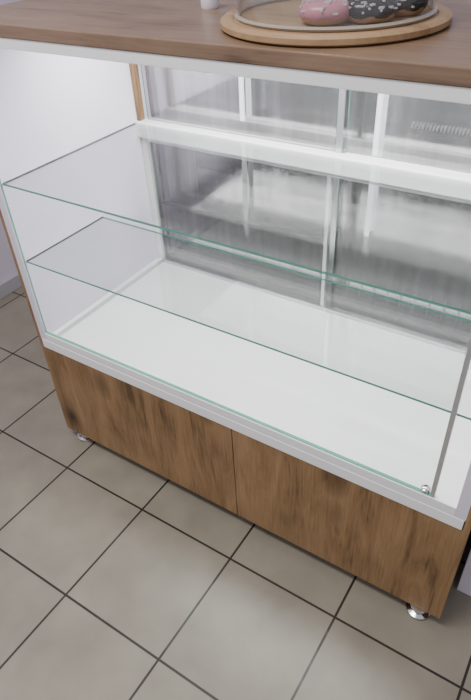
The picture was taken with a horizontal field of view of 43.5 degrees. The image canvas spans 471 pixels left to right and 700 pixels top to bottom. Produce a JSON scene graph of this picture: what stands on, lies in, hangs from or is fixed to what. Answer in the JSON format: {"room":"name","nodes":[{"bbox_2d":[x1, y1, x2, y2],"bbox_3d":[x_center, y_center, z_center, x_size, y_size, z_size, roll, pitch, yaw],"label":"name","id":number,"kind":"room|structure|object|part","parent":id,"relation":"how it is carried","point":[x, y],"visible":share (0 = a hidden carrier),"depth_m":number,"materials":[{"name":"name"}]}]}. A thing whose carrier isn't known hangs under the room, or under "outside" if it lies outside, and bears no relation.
{"room":"food shop","nodes":[
{"label":"food shop","id":0,"kind":"room"},
{"bbox_2d":[0,0,158,282],"bbox_3d":[-1.441,-0.949,1.374,0.150,2.600,4.100,20,44,27],"label":"wall","id":1,"kind":"structure","parent":0,"point":[8,268],"depth_m":2.48,"materials":[{"name":"white paint"}]},
{"bbox_2d":[0,196,161,298],"bbox_3d":[-1.340,0.095,2.097,0.015,0.060,4.000,20,44,27],"label":"baseboard","id":2,"kind":"structure","parent":1,"relation":"attached to","point":[11,284],"depth_m":2.53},
{"bbox_2d":[41,345,237,513],"bbox_3d":[-0.263,0.206,1.606,0.631,0.328,0.018,20,44,27],"label":"panel","id":3,"kind":"object","parent":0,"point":[189,449],"visible":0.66,"depth_m":1.58,"materials":[{"name":"brown wood"}]},
{"bbox_2d":[0,211,470,699],"bbox_3d":[0.278,0.695,1.316,4.300,0.050,4.100,20,44,27],"label":"floor","id":4,"kind":"structure","parent":0,"point":[119,580],"depth_m":1.43,"materials":[{"name":"tile"}]},
{"bbox_2d":[0,209,43,345],"bbox_3d":[-0.406,-0.459,1.571,0.012,0.768,0.541,20,44,27],"label":"panel","id":5,"kind":"object","parent":4,"relation":"on","point":[1,215],"visible":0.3,"depth_m":1.50,"materials":[{"name":"laminate"}]},
{"bbox_2d":[77,433,91,441],"bbox_3d":[-0.470,0.256,1.851,0.056,0.036,0.056,20,44,27],"label":"foot","id":6,"kind":"object","parent":4,"relation":"on","point":[81,437],"visible":0.34,"depth_m":1.84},
{"bbox_2d":[42,253,470,529],"bbox_3d":[0.096,0.008,1.541,1.142,0.029,0.543,20,44,27],"label":"deck","id":7,"kind":"object","parent":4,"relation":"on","point":[395,435],"visible":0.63,"depth_m":1.46,"materials":[{"name":"white laminate"}]},
{"bbox_2d":[0,48,168,339],"bbox_3d":[-0.385,-0.462,1.550,0.040,0.739,0.542,20,44,27],"label":"panel","id":8,"kind":"object","parent":7,"relation":"on","point":[52,106],"depth_m":1.52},
{"bbox_3d":[-0.245,-0.453,1.796,0.018,0.404,0.025,20,44,27],"label":"rear stile","id":9,"kind":"part","parent":8,"relation":"part of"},
{"bbox_2d":[2,124,470,314],"bbox_3d":[0.062,-0.334,1.242,1.102,0.005,0.471,20,44,27],"label":"glass shelf","id":10,"kind":"object","parent":8,"relation":"attached to","point":[4,184],"visible":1,"depth_m":1.05,"materials":[{"name":"clear glass"}]},
{"bbox_2d":[26,217,470,419],"bbox_3d":[0.018,-0.124,1.305,1.102,0.005,0.275,20,44,27],"label":"glass shelf","id":11,"kind":"object","parent":8,"relation":"attached to","point":[401,301],"visible":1,"depth_m":1.27,"materials":[{"name":"clear glass"}]},
{"bbox_2d":[135,117,470,200],"bbox_3d":[0.199,-0.458,1.412,1.102,0.042,0.050,20,44,27],"label":"rail","id":12,"kind":"object","parent":8,"relation":"attached to","point":[389,171],"visible":1,"depth_m":1.40,"materials":[{"name":"white metal"}]},
{"bbox_2d":[129,64,144,120],"bbox_3d":[-0.269,-0.754,1.549,0.012,0.293,0.020,20,44,27],"label":"strip","id":13,"kind":"object","parent":12,"relation":"on","point":[134,74],"visible":0.56,"depth_m":1.59,"materials":[{"name":"laminate"}]},
{"bbox_2d":[140,65,350,152],"bbox_3d":[0.000,-0.665,1.418,0.596,0.293,0.004,20,44,27],"label":"door","id":14,"kind":"structure","parent":12,"relation":"on","point":[140,65],"depth_m":1.56,"materials":[{"name":"clear glass"}]},
{"bbox_2d":[141,137,470,203],"bbox_3d":[0.202,-0.439,1.433,1.102,0.014,0.031,20,44,27],"label":"track","id":15,"kind":"object","parent":12,"relation":"attached to","point":[144,139],"visible":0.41,"depth_m":1.42,"materials":[{"name":"metal"}]},
{"bbox_2d":[335,89,466,172],"bbox_3d":[0.442,-0.503,1.183,0.516,0.293,0.020,20,44,27],"label":"door","id":16,"kind":"structure","parent":12,"relation":"on","point":[338,94],"depth_m":1.33,"materials":[{"name":"clear glass"}]},
{"bbox_3d":[0.235,-0.575,1.288,0.014,0.293,0.008,20,44,27],"label":"upper stile","id":17,"kind":"part","parent":16,"relation":"part of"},
{"bbox_2d":[52,257,161,334],"bbox_3d":[-0.370,-0.166,1.760,0.016,0.012,0.479,20,44,27],"label":"trim","id":18,"kind":"structure","parent":7,"relation":"on","point":[158,259],"depth_m":1.74,"materials":[{"name":"white laminate"}]},
{"bbox_2d":[57,259,162,335],"bbox_3d":[-0.362,-0.162,1.756,0.004,0.010,0.479,20,44,27],"label":"track","id":19,"kind":"object","parent":7,"relation":"on","point":[140,276],"depth_m":1.74,"materials":[{"name":"metal"}]},
{"bbox_2d":[45,331,456,515],"bbox_3d":[-0.048,0.131,1.356,1.102,0.024,0.013,20,44,27],"label":"rail","id":20,"kind":"object","parent":7,"relation":"on","point":[440,503],"visible":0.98,"depth_m":1.28,"materials":[{"name":"white aluminium"}]},
{"bbox_2d":[45,331,429,495],"bbox_3d":[-0.070,0.113,1.358,1.050,0.002,0.007,20,44,27],"label":"seal","id":21,"kind":"object","parent":20,"relation":"on","point":[47,332],"visible":1,"depth_m":1.30,"materials":[{"name":"green glass"}]},
{"bbox_2d":[0,180,46,331],"bbox_3d":[-0.086,-0.164,1.136,1.050,0.714,0.004,20,44,27],"label":"glass","id":22,"kind":"object","parent":21,"relation":"on","point":[0,180],"visible":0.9,"depth_m":1.44,"materials":[{"name":"clear glass"}]},
{"bbox_2d":[421,484,430,493],"bbox_3d":[0.364,0.266,1.129,0.018,0.011,0.018,20,44,27],"label":"glass clip","id":23,"kind":"object","parent":20,"relation":"attached to","point":[425,489],"visible":1,"depth_m":1.12,"materials":[{"name":"silver metal"}]},
{"bbox_2d":[430,335,470,497],"bbox_3d":[0.358,-0.001,0.899,0.009,0.714,0.008,20,44,27],"label":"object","id":24,"kind":"object","parent":20,"relation":"on","point":[467,360],"visible":1,"depth_m":0.99,"materials":[{"name":"metal"}]},
{"bbox_2d":[163,256,467,354],"bbox_3d":[0.220,-0.133,1.677,1.102,0.010,0.031,20,44,27],"label":"track","id":25,"kind":"object","parent":7,"relation":"on","point":[369,320],"visible":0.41,"depth_m":1.65,"materials":[{"name":"metal"}]},
{"bbox_2d":[147,141,168,258],"bbox_3d":[-0.233,-0.450,1.791,0.008,0.404,0.022,20,44,27],"label":"shelf standard","id":26,"kind":"object","parent":25,"relation":"on","point":[152,156],"visible":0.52,"depth_m":1.77,"materials":[{"name":"metal"}]},
{"bbox_2d":[162,200,323,244],"bbox_3d":[0.011,-0.366,1.680,0.552,0.010,0.010,20,44,27],"label":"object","id":27,"kind":"object","parent":26,"relation":"attached to","point":[220,216],"visible":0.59,"depth_m":1.67,"materials":[{"name":"metal"}]},
{"bbox_2d":[194,150,323,238],"bbox_3d":[0.062,-0.430,1.600,0.410,0.184,0.003,20,44,27],"label":"pane","id":28,"kind":"object","parent":27,"relation":"attached to","point":[194,150],"visible":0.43,"depth_m":1.68,"materials":[{"name":"clear glass"}]},
{"bbox_2d":[319,176,463,345],"bbox_3d":[0.449,-0.197,1.429,0.536,0.380,0.018,20,44,27],"label":"door","id":29,"kind":"structure","parent":25,"relation":"on","point":[325,176],"depth_m":1.52,"materials":[{"name":"clear glass"}]},
{"bbox_3d":[0.236,-0.273,1.538,0.010,0.380,0.010,20,44,27],"label":"rear door stile","id":30,"kind":"part","parent":29,"relation":"part of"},
{"bbox_2d":[454,462,470,520],"bbox_3d":[0.550,-0.118,1.051,0.022,0.739,0.542,20,44,27],"label":"side panel","id":31,"kind":"object","parent":7,"relation":"on","point":[464,503],"visible":1,"depth_m":1.07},
{"bbox_2d":[0,0,470,87],"bbox_3d":[0.403,-0.506,0.907,1.865,0.022,0.662,20,44,27],"label":"countertop","id":32,"kind":"structure","parent":31,"relation":"on","point":[179,28],"depth_m":0.88,"materials":[{"name":"brown wood"}]},
{"bbox_2d":[201,0,218,9],"bbox_3d":[-0.046,-0.629,1.036,0.032,0.052,0.032,20,44,27],"label":"spice jar","id":33,"kind":"object","parent":32,"relation":"on","point":[205,4],"visible":1,"depth_m":1.04,"materials":[{"name":"white ceramic"}]},
{"bbox_2d":[0,37,470,104],"bbox_3d":[0.399,-0.485,0.914,1.865,0.018,0.640,20,44,27],"label":"board","id":34,"kind":"object","parent":32,"relation":"attached to","point":[445,93],"depth_m":0.81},
{"bbox_2d":[238,77,244,120],"bbox_3d":[0.012,-0.699,1.442,0.012,0.272,0.008,20,44,27],"label":"tube","id":35,"kind":"object","parent":32,"relation":"attached to","point":[241,79],"visible":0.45,"depth_m":1.49,"materials":[{"name":"white metal"}]},
{"bbox_2d":[144,65,470,337],"bbox_3d":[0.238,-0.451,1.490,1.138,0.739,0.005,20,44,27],"label":"sliding glass doors","id":36,"kind":"structure","parent":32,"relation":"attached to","point":[419,245],"depth_m":1.54,"materials":[{"name":"clear glass"}]},
{"bbox_2d":[364,93,383,235],"bbox_3d":[0.325,-0.481,1.363,0.012,0.482,0.008,20,44,27],"label":"tube","id":37,"kind":"object","parent":36,"relation":"attached to","point":[380,96],"visible":0.56,"depth_m":1.37,"materials":[{"name":"white metal"}]},
{"bbox_2d":[346,276,470,327],"bbox_3d":[0.485,-0.117,1.547,0.421,0.050,0.003,20,44,27],"label":"wire rack","id":38,"kind":"object","parent":36,"relation":"attached to","point":[347,276],"visible":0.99,"depth_m":1.57,"materials":[{"name":"metal"}]},
{"bbox_2d":[411,122,470,135],"bbox_3d":[0.536,-0.445,1.231,0.347,0.011,0.002,20,44,27],"label":"wire rack","id":39,"kind":"object","parent":36,"relation":"attached to","point":[412,122],"visible":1,"depth_m":1.28,"materials":[{"name":"metal"}]},
{"bbox_2d":[220,0,452,47],"bbox_3d":[0.149,-0.505,0.895,0.344,0.015,0.344,20,44,27],"label":"serving board","id":40,"kind":"object","parent":32,"relation":"on","point":[285,13],"visible":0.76,"depth_m":0.80,"materials":[{"name":"brown wood"}]},
{"bbox_2d":[299,0,350,25],"bbox_3d":[0.125,-0.472,0.819,0.080,0.031,0.078,20,44,27],"label":"donut","id":41,"kind":"object","parent":40,"relation":"on","point":[311,12],"visible":1,"depth_m":0.80,"materials":[{"name":"pink food"}]},
{"bbox_2d":[234,0,437,31],"bbox_3d":[0.144,-0.587,0.830,0.300,0.196,0.300,20,44,27],"label":"glass cake dome","id":42,"kind":"object","parent":40,"relation":"on","point":[431,5],"visible":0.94,"depth_m":0.80,"materials":[{"name":"clear glass"}]},
{"bbox_2d":[348,0,400,23],"bbox_3d":[0.186,-0.473,0.815,0.082,0.032,0.082,20,44,27],"label":"donut","id":43,"kind":"object","parent":40,"relation":"on","point":[361,11],"visible":0.94,"depth_m":0.79,"materials":[{"name":"food"}]},
{"bbox_2d":[395,0,428,15],"bbox_3d":[0.236,-0.502,0.847,0.081,0.032,0.079,10,40,16],"label":"donut","id":44,"kind":"object","parent":40,"relation":"on","point":[407,7],"visible":0.57,"depth_m":0.82,"materials":[{"name":"food"}]},
{"bbox_2d":[232,430,469,618],"bbox_3d":[0.229,0.387,1.344,0.537,0.328,0.018,20,44,27],"label":"panel","id":45,"kind":"object","parent":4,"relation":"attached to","point":[413,556],"visible":0.88,"depth_m":1.32,"materials":[{"name":"brown wood"}]},
{"bbox_2d":[406,602,429,620],"bbox_3d":[0.425,0.591,1.365,0.056,0.036,0.056,20,44,27],"label":"foot","id":46,"kind":"object","parent":4,"relation":"on","point":[414,612],"visible":0.44,"depth_m":1.35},
{"bbox_2d":[451,521,470,585],"bbox_3d":[0.110,0.142,1.659,1.166,0.328,0.523,20,44,27],"label":"panel","id":47,"kind":"object","parent":4,"relation":"on","point":[465,521],"visible":0.02,"depth_m":1.36,"materials":[{"name":"brown wood"}]},
{"bbox_2d":[457,550,470,595],"bbox_3d":[0.946,0.195,1.130,0.720,0.900,0.512,20,44,27],"label":"base cabinet","id":48,"kind":"object","parent":4,"relation":"on","point":[464,585],"visible":1,"depth_m":1.37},
{"bbox_2d":[463,507,470,532],"bbox_3d":[0.566,-0.102,1.052,0.012,0.768,0.541,20,44,27],"label":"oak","id":49,"kind":"object","parent":4,"relation":"on","point":[467,527],"visible":1,"depth_m":1.10,"materials":[{"name":"laminate"}]}
]}

